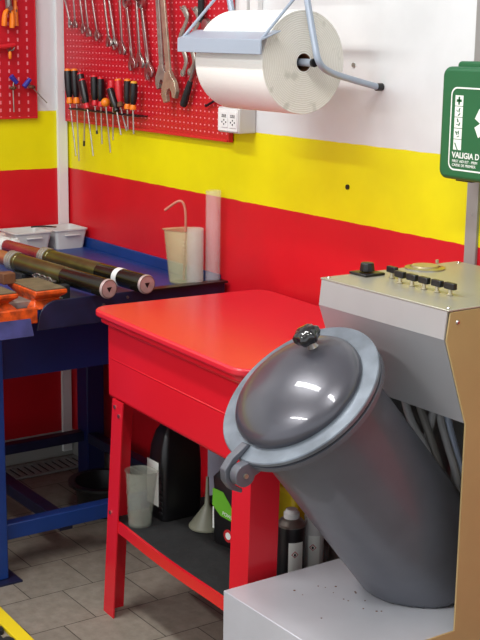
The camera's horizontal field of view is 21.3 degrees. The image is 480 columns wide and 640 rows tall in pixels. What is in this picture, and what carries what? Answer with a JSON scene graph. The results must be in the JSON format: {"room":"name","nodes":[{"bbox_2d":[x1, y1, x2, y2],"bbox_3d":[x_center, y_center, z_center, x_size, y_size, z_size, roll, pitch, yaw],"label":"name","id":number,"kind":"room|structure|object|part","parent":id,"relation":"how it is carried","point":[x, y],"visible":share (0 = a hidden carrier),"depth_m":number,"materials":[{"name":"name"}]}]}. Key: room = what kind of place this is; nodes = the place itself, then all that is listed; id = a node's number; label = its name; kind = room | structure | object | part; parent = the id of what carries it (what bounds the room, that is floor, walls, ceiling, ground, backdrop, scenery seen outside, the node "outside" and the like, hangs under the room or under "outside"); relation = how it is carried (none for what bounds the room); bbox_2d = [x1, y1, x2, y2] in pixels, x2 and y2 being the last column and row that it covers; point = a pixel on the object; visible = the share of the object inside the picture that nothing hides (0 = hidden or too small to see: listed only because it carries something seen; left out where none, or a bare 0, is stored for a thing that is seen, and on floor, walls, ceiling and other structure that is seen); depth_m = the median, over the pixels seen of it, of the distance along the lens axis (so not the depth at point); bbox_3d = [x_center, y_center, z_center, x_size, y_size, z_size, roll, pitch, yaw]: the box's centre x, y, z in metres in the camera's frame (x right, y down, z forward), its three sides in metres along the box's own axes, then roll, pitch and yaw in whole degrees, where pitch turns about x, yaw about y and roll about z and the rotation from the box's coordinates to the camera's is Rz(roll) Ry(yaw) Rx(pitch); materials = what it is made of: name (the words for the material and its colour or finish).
{"room":"auto repair garage","nodes":[
{"label":"auto repair garage","id":0,"kind":"room"},
{"bbox_2d":[0,0,72,465],"bbox_3d":[-2.473,-0.700,3.501,4.600,3.000,0.100,-8,15,-34],"label":"wall","id":1,"kind":"structure","parent":0,"point":[28,147],"depth_m":4.71,"materials":[{"name":"paint"}]},
{"bbox_2d":[0,0,37,118],"bbox_3d":[-1.095,-1.049,4.303,0.900,0.754,0.050,-8,15,-34],"label":"pegboard","id":2,"kind":"object","parent":1,"relation":"attached to","point":[22,64],"visible":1,"depth_m":4.56,"materials":[{"name":"red metal"}]},
{"bbox_2d":[1,0,14,27],"bbox_3d":[-0.815,-1.098,4.477,0.051,0.145,0.024,-8,15,-34],"label":"pliers","id":3,"kind":"object","parent":2,"relation":"hanging from","point":[8,3],"visible":1,"depth_m":4.47,"materials":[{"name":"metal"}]},
{"bbox_3d":[-0.822,-1.065,4.479,0.034,0.067,0.020,-8,15,-34],"label":"handle","id":4,"kind":"part","parent":3,"relation":"part of","materials":[{"name":"plastic"}]},
{"bbox_3d":[-0.804,-1.064,4.491,0.019,0.072,0.024,9,15,33],"label":"handle","id":5,"kind":"part","parent":3,"relation":"part of","materials":[{"name":"plastic"}]},
{"bbox_2d":[0,43,15,51],"bbox_3d":[-0.860,-0.957,4.477,0.160,0.031,0.017,-8,15,-34],"label":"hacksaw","id":6,"kind":"object","parent":2,"relation":"hanging from","point":[12,45],"visible":1,"depth_m":4.50,"materials":[{"name":"metal"}]},
{"bbox_2d":[9,74,18,111],"bbox_3d":[-0.805,-0.809,4.551,0.036,0.133,0.020,-8,15,-34],"label":"key","id":7,"kind":"object","parent":2,"relation":"hanging from","point":[12,77],"visible":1,"depth_m":4.54,"materials":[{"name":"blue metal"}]},
{"bbox_3d":[-0.807,-0.800,4.552,0.008,0.115,0.004,-8,15,-34],"label":"rod","id":8,"kind":"part","parent":7,"relation":"part of","materials":[{"name":"grey metal"}]},
{"bbox_3d":[-0.805,-0.856,4.540,0.036,0.037,0.020,-8,15,-34],"label":"handle","id":9,"kind":"part","parent":7,"relation":"part of","materials":[{"name":"plastic"}]},
{"bbox_2d":[13,0,18,25],"bbox_3d":[-0.797,-1.116,4.504,0.029,0.153,0.018,-8,15,-34],"label":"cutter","id":10,"kind":"object","parent":2,"relation":"hanging from","point":[14,1],"visible":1,"depth_m":4.51,"materials":[{"name":"orange plastic"}]},
{"bbox_2d":[22,78,46,102],"bbox_3d":[-0.739,-0.826,4.594,0.099,0.093,0.020,-8,15,-34],"label":"key","id":11,"kind":"object","parent":2,"relation":"hanging from","point":[26,83],"visible":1,"depth_m":4.57,"materials":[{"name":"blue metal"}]},
{"bbox_3d":[-0.763,-0.848,4.571,0.038,0.040,0.020,-8,15,-34],"label":"handle","id":12,"kind":"part","parent":11,"relation":"part of","materials":[{"name":"plastic"}]},
{"bbox_2d":[54,0,71,450],"bbox_3d":[-0.655,-0.940,4.668,0.038,2.970,0.016,-8,15,-34],"label":"trim","id":13,"kind":"structure","parent":1,"relation":"attached to","point":[62,137],"depth_m":4.74,"materials":[{"name":"white paint"}]},
{"bbox_2d":[0,454,223,639],"bbox_3d":[-0.642,1.397,1.232,4.600,0.060,6.600,-8,15,-34],"label":"floor","id":14,"kind":"structure","parent":0,"point":[60,595],"depth_m":3.78,"materials":[{"name":"grey tile"}]},
{"bbox_2d":[0,607,33,639],"bbox_3d":[-0.743,0.874,3.412,0.387,0.012,0.800,-8,15,-34],"label":"floor mat","id":15,"kind":"object","parent":14,"relation":"on","point":[13,629],"visible":1,"depth_m":3.50,"materials":[{"name":"yellow rubber"}]},
{"bbox_2d":[6,454,77,479],"bbox_3d":[-0.842,0.573,4.771,0.571,0.008,0.130,-8,15,-34],"label":"floor drain","id":16,"kind":"object","parent":14,"relation":"on","point":[49,466],"visible":0.83,"depth_m":4.83,"materials":[{"name":"grey metal"}]},
{"bbox_2d":[68,468,136,518],"bbox_3d":[-0.473,0.605,4.403,0.236,0.115,0.236,-8,15,-34],"label":"plastic tub","id":17,"kind":"object","parent":14,"relation":"on","point":[90,485],"visible":0.41,"depth_m":4.42,"materials":[{"name":"black plastic"}]},
{"bbox_2d":[0,236,227,586],"bbox_3d":[-1.157,0.312,3.916,1.999,0.880,1.088,-8,15,-34],"label":"workbench","id":18,"kind":"object","parent":14,"relation":"on","point":[68,334],"visible":0.65,"depth_m":3.91,"materials":[{"name":"blue paint"}]},
{"bbox_3d":[-0.746,0.382,3.761,0.085,0.809,0.075,-8,15,-34],"label":"leg","id":19,"kind":"part","parent":18,"relation":"part of","materials":[{"name":"blue paint"}]},
{"bbox_3d":[-0.744,0.780,3.848,0.135,0.006,0.125,-8,15,-34],"label":"foot plate","id":20,"kind":"part","parent":18,"relation":"part of","materials":[{"name":"blue paint"}]},
{"bbox_2d":[13,271,33,278],"bbox_3d":[-0.674,-0.132,3.985,0.050,0.038,0.060,-8,15,-34],"label":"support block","id":21,"kind":"object","parent":18,"relation":"on","point":[19,275],"visible":0.26,"depth_m":3.96,"materials":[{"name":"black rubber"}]},
{"bbox_2d":[0,226,51,247],"bbox_3d":[-0.773,-0.289,4.608,0.150,0.072,0.151,-8,15,-34],"label":"plastic tray","id":22,"kind":"object","parent":18,"relation":"on","point":[38,237],"visible":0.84,"depth_m":4.57,"materials":[{"name":"white plastic"}]},
{"bbox_2d":[0,271,69,323],"bbox_3d":[-0.659,-0.069,3.681,0.350,0.121,0.244,-8,15,-34],"label":"bench vise","id":23,"kind":"object","parent":18,"relation":"on","point":[31,295],"visible":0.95,"depth_m":3.63,"materials":[{"name":"orange paint"}]},
{"bbox_3d":[-0.717,0.583,4.243,0.045,0.040,0.610,-8,15,-34],"label":"cross rail","id":24,"kind":"part","parent":18,"relation":"part of","materials":[{"name":"blue metal"}]},
{"bbox_3d":[-1.323,0.525,4.205,1.800,0.037,0.040,-8,15,-34],"label":"rail","id":25,"kind":"part","parent":18,"relation":"part of","materials":[{"name":"metal"}]},
{"bbox_2d":[32,273,57,283],"bbox_3d":[-0.593,-0.108,3.844,0.060,0.056,0.146,-8,15,-34],"label":"chain","id":26,"kind":"object","parent":18,"relation":"on","point":[49,279],"visible":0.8,"depth_m":3.83,"materials":[{"name":"silver metal"}]},
{"bbox_2d":[0,250,116,298],"bbox_3d":[-0.631,-0.162,3.929,0.063,0.072,0.777,-10,17,-41],"label":"tube","id":27,"kind":"object","parent":18,"relation":"on","point":[12,260],"visible":0.94,"depth_m":3.79,"materials":[{"name":"black metal"}]},
{"bbox_2d":[40,223,87,249],"bbox_3d":[-0.649,-0.306,4.696,0.136,0.072,0.146,-8,15,-34],"label":"plastic tray","id":28,"kind":"object","parent":18,"relation":"on","point":[69,235],"visible":0.88,"depth_m":4.65,"materials":[{"name":"white plastic"}]},
{"bbox_2d":[31,225,55,227],"bbox_3d":[-0.716,-0.341,4.659,0.093,0.009,0.014,-1,13,-6],"label":"clamp","id":29,"kind":"object","parent":28,"relation":"on","point":[40,225],"visible":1,"depth_m":4.65,"materials":[{"name":"metal"}]},
{"bbox_2d":[1,240,154,293],"bbox_3d":[-0.547,-0.181,4.054,0.063,0.063,0.884,-9,16,-38],"label":"tube","id":30,"kind":"object","parent":18,"relation":"on","point":[132,280],"visible":0.8,"depth_m":3.91,"materials":[{"name":"black metal"}]},
{"bbox_2d":[0,236,19,249],"bbox_3d":[-0.805,-0.256,4.380,0.083,0.064,0.088,-8,15,-34],"label":"rag","id":31,"kind":"object","parent":30,"relation":"on","point":[4,238],"visible":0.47,"depth_m":4.36,"materials":[{"name":"white fabric"}]},
{"bbox_3d":[-0.920,0.665,3.712,1.820,0.050,0.040,-8,15,-34],"label":"rail","id":32,"kind":"part","parent":18,"relation":"part of","materials":[{"name":"blue metal"}]},
{"bbox_3d":[-0.548,0.183,4.670,0.070,0.809,0.080,-8,15,-34],"label":"leg","id":33,"kind":"part","parent":18,"relation":"part of","materials":[{"name":"blue paint"}]},
{"bbox_2d":[0,246,199,316],"bbox_3d":[-1.167,-0.072,3.845,1.988,0.030,1.048,-8,15,-34],"label":"countertop","id":34,"kind":"structure","parent":18,"relation":"on","point":[161,277],"depth_m":4.26,"materials":[{"name":"blue paint"}]},
{"bbox_3d":[-0.346,0.494,4.409,0.040,0.037,0.685,-8,15,-34],"label":"rail","id":35,"kind":"part","parent":18,"relation":"part of","materials":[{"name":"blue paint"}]},
{"bbox_2d":[164,200,186,279],"bbox_3d":[-0.175,-0.249,4.026,0.118,0.264,0.112,-8,15,-34],"label":"tube","id":36,"kind":"object","parent":18,"relation":"on","point":[177,201],"visible":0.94,"depth_m":4.00,"materials":[{"name":"plastic"}]},
{"bbox_2d":[96,290,328,618],"bbox_3d":[0.014,0.435,3.431,0.568,0.882,0.854,-7,15,-31],"label":"washer","id":37,"kind":"object","parent":14,"relation":"on","point":[180,362],"visible":0.48,"depth_m":3.29,"materials":[{"name":"red paint"}]},
{"bbox_3d":[-0.327,0.525,3.560,0.074,0.640,0.107,-7,15,-31],"label":"leg","id":38,"kind":"part","parent":37,"relation":"part of","materials":[{"name":"red paint"}]},
{"bbox_2d":[147,424,200,521],"bbox_3d":[-0.183,0.404,3.581,0.134,0.295,0.088,-8,15,-34],"label":"canister","id":39,"kind":"object","parent":37,"relation":"on","point":[174,461],"visible":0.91,"depth_m":3.55,"materials":[{"name":"black plastic"}]},
{"bbox_3d":[0.049,0.153,3.331,0.514,0.213,0.744,-7,15,-31],"label":"tank","id":40,"kind":"part","parent":37,"relation":"part of","materials":[{"name":"red metal"}]},
{"bbox_2d":[189,476,213,532],"bbox_3d":[-0.090,0.499,3.505,0.102,0.145,0.102,-8,15,-34],"label":"funnel","id":41,"kind":"object","parent":37,"relation":"on","point":[202,522],"visible":0.88,"depth_m":3.49,"materials":[{"name":"plastic"}]},
{"bbox_3d":[0.036,0.020,3.313,0.568,0.020,0.790,-7,15,-31],"label":"lid","id":42,"kind":"part","parent":37,"relation":"part of","materials":[{"name":"red paint"}]},
{"bbox_2d":[212,471,231,547],"bbox_3d":[-0.015,0.485,3.384,0.072,0.228,0.116,-11,17,-42],"label":"bottle","id":43,"kind":"object","parent":37,"relation":"on","point":[222,495],"visible":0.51,"depth_m":3.37,"materials":[{"name":"black plastic"}]},
{"bbox_3d":[0.029,0.650,3.023,0.092,0.640,0.080,-7,15,-31],"label":"leg","id":44,"kind":"part","parent":37,"relation":"part of","materials":[{"name":"red paint"}]},
{"bbox_2d":[276,507,305,575],"bbox_3d":[0.126,0.557,3.154,0.073,0.191,0.074,-8,15,-34],"label":"spray can","id":45,"kind":"object","parent":37,"relation":"on","point":[291,527],"visible":0.8,"depth_m":3.12,"materials":[{"name":"black metal"}]},
{"bbox_3d":[0.136,0.598,3.132,0.037,0.109,0.005,-4,13,-19],"label":"label panel","id":46,"kind":"part","parent":45,"relation":"part of","materials":[{"name":"paper"}]},
{"bbox_2d":[279,483,304,520],"bbox_3d":[0.149,0.503,3.467,0.090,0.160,0.110,-8,15,-34],"label":"canister","id":47,"kind":"object","parent":37,"relation":"on","point":[285,499],"visible":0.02,"depth_m":3.42,"materials":[{"name":"plastic"}]},
{"bbox_2d":[304,514,323,567],"bbox_3d":[0.185,0.547,3.191,0.052,0.196,0.052,-8,15,-34],"label":"spray can","id":48,"kind":"object","parent":37,"relation":"on","point":[314,541],"visible":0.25,"depth_m":3.17,"materials":[{"name":"grey metal"}]},
{"bbox_3d":[0.183,0.589,3.177,0.028,0.109,0.004,2,13,3],"label":"label panel","id":49,"kind":"part","parent":48,"relation":"part of","materials":[{"name":"paper"}]},
{"bbox_2d":[328,545,338,560],"bbox_3d":[0.250,0.546,3.212,0.056,0.191,0.056,-8,15,-34],"label":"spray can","id":50,"kind":"object","parent":37,"relation":"on","point":[332,555],"visible":0.02,"depth_m":3.20,"materials":[{"name":"metal"}]},
{"bbox_2d":[220,259,479,639],"bbox_3d":[0.307,0.457,2.804,0.811,1.119,0.438,-8,15,-34],"label":"machine","id":51,"kind":"object","parent":14,"relation":"on","point":[369,419],"visible":1,"depth_m":2.65,"materials":[{"name":"grey metal"}]},
{"bbox_3d":[-0.010,0.299,2.568,0.062,0.101,0.020,-8,15,-34],"label":"hinge arm","id":52,"kind":"part","parent":51,"relation":"part of","materials":[{"name":"grey paint"}]},
{"bbox_3d":[0.116,0.143,2.602,0.231,0.199,0.292,-8,15,-34],"label":"lid","id":53,"kind":"part","parent":51,"relation":"part of","materials":[{"name":"grey metal"}]},
{"bbox_3d":[0.136,0.031,2.597,0.052,0.043,0.061,-8,15,-34],"label":"lid knob","id":54,"kind":"part","parent":51,"relation":"part of","materials":[{"name":"black plastic"}]},
{"bbox_3d":[0.148,0.052,2.611,0.032,0.032,0.028,-8,15,-34],"label":"lid knob stem","id":55,"kind":"part","parent":51,"relation":"part of","materials":[{"name":"silver metal"}]},
{"bbox_3d":[0.285,0.337,2.767,0.596,0.579,0.306,-8,15,-34],"label":"tank","id":56,"kind":"part","parent":51,"relation":"part of","materials":[{"name":"grey metal"}]},
{"bbox_2d":[349,262,384,276],"bbox_3d":[0.285,-0.115,2.861,0.058,0.027,0.058,-8,15,-34],"label":"switch","id":57,"kind":"object","parent":51,"relation":"attached to","point":[367,269],"depth_m":2.85,"materials":[{"name":"black plastic"}]},
{"bbox_2d":[319,280,463,422],"bbox_3d":[0.316,0.059,2.703,0.072,0.239,0.396,-8,15,-34],"label":"hood","id":58,"kind":"object","parent":51,"relation":"attached to","point":[424,369],"depth_m":2.64,"materials":[{"name":"grey metal"}]},
{"bbox_3d":[0.464,-0.078,2.775,0.416,0.004,0.405,-8,15,-34],"label":"control panel","id":59,"kind":"part","parent":51,"relation":"part of","materials":[{"name":"metal"}]},
{"bbox_3d":[0.356,0.230,3.020,0.438,0.690,0.004,-8,15,-34],"label":"panel","id":60,"kind":"part","parent":51,"relation":"part of","materials":[{"name":"grey metal"}]},
{"bbox_3d":[0.435,-0.058,2.640,0.014,0.013,0.014,-8,15,-34],"label":"valve knob","id":61,"kind":"part","parent":51,"relation":"part of","materials":[{"name":"yellow metal"}]},
{"bbox_3d":[0.487,0.504,2.676,0.670,1.087,0.004,-8,15,-34],"label":"panel","id":62,"kind":"part","parent":51,"relation":"part of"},
{"bbox_3d":[0.631,0.241,2.964,0.008,0.691,0.372,-8,15,-34],"label":"plate","id":63,"kind":"part","parent":51,"relation":"part of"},
{"bbox_2d":[68,0,479,496],"bbox_3d":[1.256,-0.341,2.117,0.100,3.000,6.500,-8,15,-34],"label":"wall","id":64,"kind":"structure","parent":0,"point":[271,208],"depth_m":3.57,"materials":[{"name":"paint"}]},
{"bbox_2d":[63,0,234,142],"bbox_3d":[-0.349,-1.000,4.186,0.069,0.754,1.072,-8,15,-34],"label":"pegboard","id":65,"kind":"object","parent":64,"relation":"attached to","point":[89,56],"visible":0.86,"depth_m":4.22,"materials":[{"name":"red metal"}]},
{"bbox_2d":[64,0,72,27],"bbox_3d":[-0.620,-1.117,4.569,0.007,0.143,0.079,-8,15,-34],"label":"wrench","id":66,"kind":"object","parent":65,"relation":"hanging from","point":[70,23],"visible":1,"depth_m":4.56,"materials":[{"name":"silver metal"}]},
{"bbox_2d":[73,0,77,27],"bbox_3d":[-0.585,-1.111,4.498,0.007,0.160,0.044,-8,15,-34],"label":"wrench","id":67,"kind":"object","parent":65,"relation":"hanging from","point":[75,24],"visible":1,"depth_m":4.50,"materials":[{"name":"silver metal"}]},
{"bbox_2d":[79,0,85,33],"bbox_3d":[-0.557,-1.092,4.482,0.008,0.170,0.062,-8,15,-34],"label":"wrench","id":68,"kind":"object","parent":65,"relation":"hanging from","point":[83,27],"visible":1,"depth_m":4.48,"materials":[{"name":"silver metal"}]},
{"bbox_2d":[84,0,91,36],"bbox_3d":[-0.533,-1.073,4.430,0.008,0.178,0.062,-8,15,-34],"label":"wrench","id":69,"kind":"object","parent":65,"relation":"hanging from","point":[88,30],"visible":1,"depth_m":4.43,"materials":[{"name":"silver metal"}]},
{"bbox_2d":[91,0,100,40],"bbox_3d":[-0.504,-1.060,4.409,0.008,0.188,0.078,-8,15,-34],"label":"wrench","id":70,"kind":"object","parent":65,"relation":"hanging from","point":[97,35],"visible":1,"depth_m":4.41,"materials":[{"name":"silver metal"}]},
{"bbox_2d":[68,108,147,116],"bbox_3d":[-0.462,-0.718,4.410,0.041,0.006,0.495,-8,15,-34],"label":"rack","id":71,"kind":"object","parent":65,"relation":"attached to","point":[79,109],"visible":0.83,"depth_m":4.38,"materials":[{"name":"black metal"}]},
{"bbox_2d":[64,68,76,155],"bbox_3d":[-0.608,-0.748,4.593,0.029,0.309,0.070,-8,15,-34],"label":"screwdriver","id":72,"kind":"object","parent":71,"relation":"in","point":[67,72],"visible":1,"depth_m":4.58,"materials":[{"name":"black plastic"}]},
{"bbox_3d":[-0.601,-0.684,4.596,0.006,0.184,0.046,-8,15,-34],"label":"blade","id":73,"kind":"part","parent":72,"relation":"part of","materials":[{"name":"silver metal"}]},
{"bbox_2d":[71,68,79,160],"bbox_3d":[-0.591,-0.739,4.595,0.029,0.328,0.043,-8,15,-34],"label":"screwdriver","id":74,"kind":"object","parent":71,"relation":"in","point":[74,83],"visible":0.94,"depth_m":4.57,"materials":[{"name":"black plastic"}]},
{"bbox_3d":[-0.584,-0.675,4.598,0.006,0.203,0.017,-8,15,-34],"label":"blade","id":75,"kind":"part","parent":74,"relation":"part of","materials":[{"name":"silver metal"}]},
{"bbox_2d":[77,72,85,145],"bbox_3d":[-0.556,-0.746,4.518,0.026,0.258,0.054,-8,15,-34],"label":"screwdriver","id":76,"kind":"object","parent":71,"relation":"in","point":[80,75],"visible":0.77,"depth_m":4.50,"materials":[{"name":"black plastic"}]},
{"bbox_3d":[-0.551,-0.692,4.520,0.006,0.152,0.017,-8,15,-34],"label":"blade","id":77,"kind":"part","parent":76,"relation":"part of","materials":[{"name":"silver metal"}]},
{"bbox_2d":[79,78,93,155],"bbox_3d":[-0.535,-0.710,4.469,0.026,0.265,0.090,-8,15,-34],"label":"screwdriver","id":78,"kind":"object","parent":71,"relation":"in","point":[82,83],"visible":1,"depth_m":4.46,"materials":[{"name":"black plastic"}]},
{"bbox_3d":[-0.523,-0.655,4.462,0.006,0.162,0.044,-8,15,-34],"label":"blade","id":79,"kind":"part","parent":78,"relation":"part of","materials":[{"name":"silver metal"}]},
{"bbox_2d":[90,75,97,133],"bbox_3d":[-0.506,-0.750,4.442,0.028,0.204,0.028,3,13,10],"label":"screwdriver","id":80,"kind":"object","parent":71,"relation":"in","point":[93,82],"visible":1,"depth_m":4.42,"materials":[{"name":"black plastic"}]},
{"bbox_3d":[-0.502,-0.697,4.447,0.006,0.097,0.018,-8,15,-34],"label":"blade","id":81,"kind":"part","parent":80,"relation":"part of","materials":[{"name":"silver metal"}]},
{"bbox_2d":[97,77,104,143],"bbox_3d":[-0.483,-0.728,4.436,0.026,0.231,0.027,-8,15,-34],"label":"screwdriver","id":82,"kind":"object","parent":71,"relation":"in","point":[100,80],"visible":0.86,"depth_m":4.41,"materials":[{"name":"black plastic"}]},
{"bbox_3d":[-0.482,-0.677,4.444,0.006,0.128,0.010,-8,15,-34],"label":"blade","id":83,"kind":"part","parent":82,"relation":"part of","materials":[{"name":"silver metal"}]},
{"bbox_2d":[101,98,110,152],"bbox_3d":[-0.458,-0.664,4.354,0.031,0.184,0.031,-8,15,-34],"label":"screwdriver","id":84,"kind":"object","parent":71,"relation":"in","point":[105,102],"visible":1,"depth_m":4.34,"materials":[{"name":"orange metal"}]},
{"bbox_3d":[-0.450,-0.656,4.355,0.021,0.169,0.006,2,13,5],"label":"blade","id":85,"kind":"part","parent":84,"relation":"part of","materials":[{"name":"silver metal"}]},
{"bbox_2d":[108,80,114,139],"bbox_3d":[-0.438,-0.719,4.370,0.026,0.203,0.034,-8,15,-34],"label":"screwdriver","id":86,"kind":"object","parent":71,"relation":"in","point":[111,83],"visible":0.56,"depth_m":4.36,"materials":[{"name":"black plastic"}]},
{"bbox_3d":[-0.435,-0.673,4.376,0.007,0.112,0.006,9,15,32],"label":"blade","id":87,"kind":"part","parent":86,"relation":"part of","materials":[{"name":"silver metal"}]},
{"bbox_2d":[107,87,121,134],"bbox_3d":[-0.422,-0.706,4.307,0.026,0.159,0.086,-8,15,-34],"label":"screwdriver","id":88,"kind":"object","parent":71,"relation":"in","point":[110,90],"visible":1,"depth_m":4.29,"materials":[{"name":"black plastic"}]},
{"bbox_3d":[-0.407,-0.661,4.294,0.006,0.077,0.032,-8,15,-34],"label":"blade","id":89,"kind":"part","parent":88,"relation":"part of","materials":[{"name":"silver metal"}]},
{"bbox_2d":[115,78,126,130],"bbox_3d":[-0.397,-0.723,4.288,0.026,0.173,0.070,-8,15,-34],"label":"screwdriver","id":90,"kind":"object","parent":71,"relation":"in","point":[118,82],"visible":1,"depth_m":4.28,"materials":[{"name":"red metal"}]},
{"bbox_3d":[-0.391,-0.675,4.289,0.006,0.080,0.046,-8,15,-34],"label":"blade","id":91,"kind":"part","parent":90,"relation":"part of","materials":[{"name":"silver metal"}]},
{"bbox_2d":[124,79,130,129],"bbox_3d":[-0.376,-0.722,4.272,0.026,0.170,0.027,-8,15,-34],"label":"screwdriver","id":92,"kind":"object","parent":71,"relation":"in","point":[127,82],"visible":0.92,"depth_m":4.25,"materials":[{"name":"black plastic"}]},
{"bbox_3d":[-0.377,-0.672,4.283,0.006,0.068,0.008,-8,15,-34],"label":"blade","id":93,"kind":"part","parent":92,"relation":"part of","materials":[{"name":"silver metal"}]},
{"bbox_2d":[129,81,137,133],"bbox_3d":[-0.351,-0.702,4.214,0.026,0.174,0.030,-8,15,-34],"label":"screwdriver","id":94,"kind":"object","parent":71,"relation":"in","point":[133,85],"visible":1,"depth_m":4.20,"materials":[{"name":"black plastic"}]},
{"bbox_3d":[-0.353,-0.656,4.226,0.006,0.079,0.009,-8,15,-34],"label":"blade","id":95,"kind":"part","parent":94,"relation":"part of","materials":[{"name":"silver metal"}]},
{"bbox_2d":[103,0,112,46],"bbox_3d":[-0.453,-1.027,4.321,0.008,0.203,0.074,-8,15,-34],"label":"wrench","id":96,"kind":"object","parent":65,"relation":"hanging from","point":[109,43],"visible":1,"depth_m":4.32,"materials":[{"name":"silver metal"}]},
{"bbox_2d":[108,0,118,49],"bbox_3d":[-0.433,-1.018,4.314,0.009,0.209,0.084,-8,15,-34],"label":"wrench","id":97,"kind":"object","parent":65,"relation":"hanging from","point":[114,40],"visible":1,"depth_m":4.31,"materials":[{"name":"silver metal"}]},
{"bbox_2d":[118,0,125,54],"bbox_3d":[-0.396,-0.994,4.244,0.009,0.220,0.058,-8,15,-34],"label":"wrench","id":98,"kind":"object","parent":65,"relation":"hanging from","point":[122,49],"visible":1,"depth_m":4.25,"materials":[{"name":"silver metal"}]},
{"bbox_2d":[122,0,135,70],"bbox_3d":[-0.365,-0.948,4.229,0.009,0.242,0.081,-8,15,-34],"label":"wrench","id":99,"kind":"object","parent":65,"relation":"hanging from","point":[131,63],"visible":1,"depth_m":4.23,"materials":[{"name":"silver metal"}]},
{"bbox_2d":[133,0,144,67],"bbox_3d":[-0.332,-0.950,4.159,0.010,0.250,0.068,-8,15,-34],"label":"wrench","id":100,"kind":"object","parent":65,"relation":"hanging from","point":[139,61],"visible":1,"depth_m":4.16,"materials":[{"name":"silver metal"}]},
{"bbox_2d":[138,0,154,80],"bbox_3d":[-0.307,-0.917,4.149,0.010,0.271,0.099,-8,15,-34],"label":"wrench","id":101,"kind":"object","parent":65,"relation":"hanging from","point":[149,69],"visible":1,"depth_m":4.15,"materials":[{"name":"silver metal"}]},
{"bbox_2d":[155,0,165,88],"bbox_3d":[-0.254,-0.927,4.066,0.012,0.380,0.108,-8,15,-34],"label":"wrench","id":102,"kind":"object","parent":65,"relation":"hanging from","point":[159,77],"visible":0.77,"depth_m":4.07,"materials":[{"name":"grey metal"}]},
{"bbox_2d":[160,0,178,102],"bbox_3d":[-0.232,-0.906,4.001,0.014,0.446,0.139,-8,15,-34],"label":"wrench","id":103,"kind":"object","parent":65,"relation":"hanging from","point":[170,83],"visible":1,"depth_m":4.00,"materials":[{"name":"grey metal"}]},
{"bbox_2d":[178,5,188,76],"bbox_3d":[-0.176,-0.867,3.966,0.011,0.216,0.060,-8,15,-34],"label":"wrench","id":104,"kind":"object","parent":65,"relation":"hanging from","point":[185,11],"visible":0.88,"depth_m":3.96,"materials":[{"name":"grey metal"}]},
{"bbox_2d":[187,6,199,75],"bbox_3d":[-0.140,-0.854,3.912,0.011,0.208,0.070,-8,15,-34],"label":"wrench","id":105,"kind":"object","parent":65,"relation":"hanging from","point":[196,26],"visible":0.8,"depth_m":3.90,"materials":[{"name":"grey metal"}]},
{"bbox_2d":[180,18,210,106],"bbox_3d":[-0.135,-0.786,3.911,0.024,0.272,0.164,-8,15,-34],"label":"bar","id":106,"kind":"object","parent":65,"relation":"hanging from","point":[186,94],"visible":0.7,"depth_m":3.95,"materials":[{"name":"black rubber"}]},
{"bbox_2d":[198,0,203,21],"bbox_3d":[-0.113,-0.970,3.849,0.012,0.162,0.038,-8,15,-34],"label":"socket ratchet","id":107,"kind":"object","parent":65,"relation":"hanging from","point":[200,2],"visible":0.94,"depth_m":3.85,"materials":[{"name":"black metal"}]},
{"bbox_2d":[218,106,255,133],"bbox_3d":[-0.012,-0.593,3.778,0.068,0.074,0.110,-8,15,-34],"label":"power socket","id":108,"kind":"object","parent":64,"relation":"attached to","point":[230,120],"visible":0.97,"depth_m":3.74,"materials":[{"name":"grey plastic"}]},
{"bbox_2d":[221,111,227,127],"bbox_3d":[-0.047,-0.593,3.772,0.003,0.046,0.036,-8,15,-34],"label":"outlet","id":109,"kind":"object","parent":108,"relation":"attached to","point":[224,114],"depth_m":3.77,"materials":[{"name":"white plastic"}]},
{"bbox_3d":[-0.035,-0.589,3.762,0.004,0.066,0.102,-8,15,-34],"label":"plate","id":110,"kind":"part","parent":108,"relation":"part of","materials":[{"name":"white plastic"}]},
{"bbox_2d":[229,112,236,128],"bbox_3d":[-0.021,-0.584,3.736,0.003,0.046,0.036,-8,15,-34],"label":"outlet","id":111,"kind":"object","parent":108,"relation":"attached to","point":[232,115],"depth_m":3.73,"materials":[{"name":"white plastic"}]},
{"bbox_2d":[239,0,262,9],"bbox_3d":[0.039,-1.470,3.571,0.020,1.440,0.095,-8,15,-34],"label":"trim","id":112,"kind":"structure","parent":64,"relation":"attached to","point":[243,4],"depth_m":3.68,"materials":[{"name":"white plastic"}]},
{"bbox_2d":[177,0,383,90],"bbox_3d":[0.110,-0.758,3.264,0.403,0.331,0.428,-8,15,-34],"label":"holder","id":113,"kind":"object","parent":64,"relation":"attached to","point":[232,42],"visible":0.61,"depth_m":3.14,"materials":[{"name":"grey metal"}]},
{"bbox_3d":[-0.083,-0.818,3.336,0.166,0.168,0.008,-8,15,-34],"label":"swing rod","id":114,"kind":"part","parent":113,"relation":"part of","materials":[{"name":"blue metal"}]},
{"bbox_2d":[195,10,342,113],"bbox_3d":[0.072,-0.661,3.256,0.253,0.253,0.298,-8,15,-34],"label":"paper roll","id":115,"kind":"object","parent":113,"relation":"hanging from","point":[272,80],"visible":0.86,"depth_m":3.15,"materials":[{"name":"white paper"}]},
{"bbox_3d":[0.116,-0.753,3.056,0.166,0.168,0.008,-8,15,-34],"label":"swing rod","id":116,"kind":"part","parent":113,"relation":"part of","materials":[{"name":"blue metal"}]},
{"bbox_2d":[440,61,479,182],"bbox_3d":[0.600,-0.431,2.828,0.092,0.273,0.360,-8,15,-34],"label":"case","id":117,"kind":"object","parent":64,"relation":"attached to","point":[460,129],"visible":1,"depth_m":2.89,"materials":[{"name":"green plastic"}]},
{"bbox_3d":[0.603,-0.553,2.802,0.050,0.024,0.304,-8,15,-34],"label":"carry handle","id":118,"kind":"part","parent":117,"relation":"part of","materials":[{"name":"green plastic"}]},
{"bbox_2d":[463,0,479,264],"bbox_3d":[0.562,-0.566,2.994,0.010,2.940,0.038,-8,15,-34],"label":"trim","id":119,"kind":"structure","parent":64,"relation":"attached to","point":[473,189],"depth_m":3.06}
]}

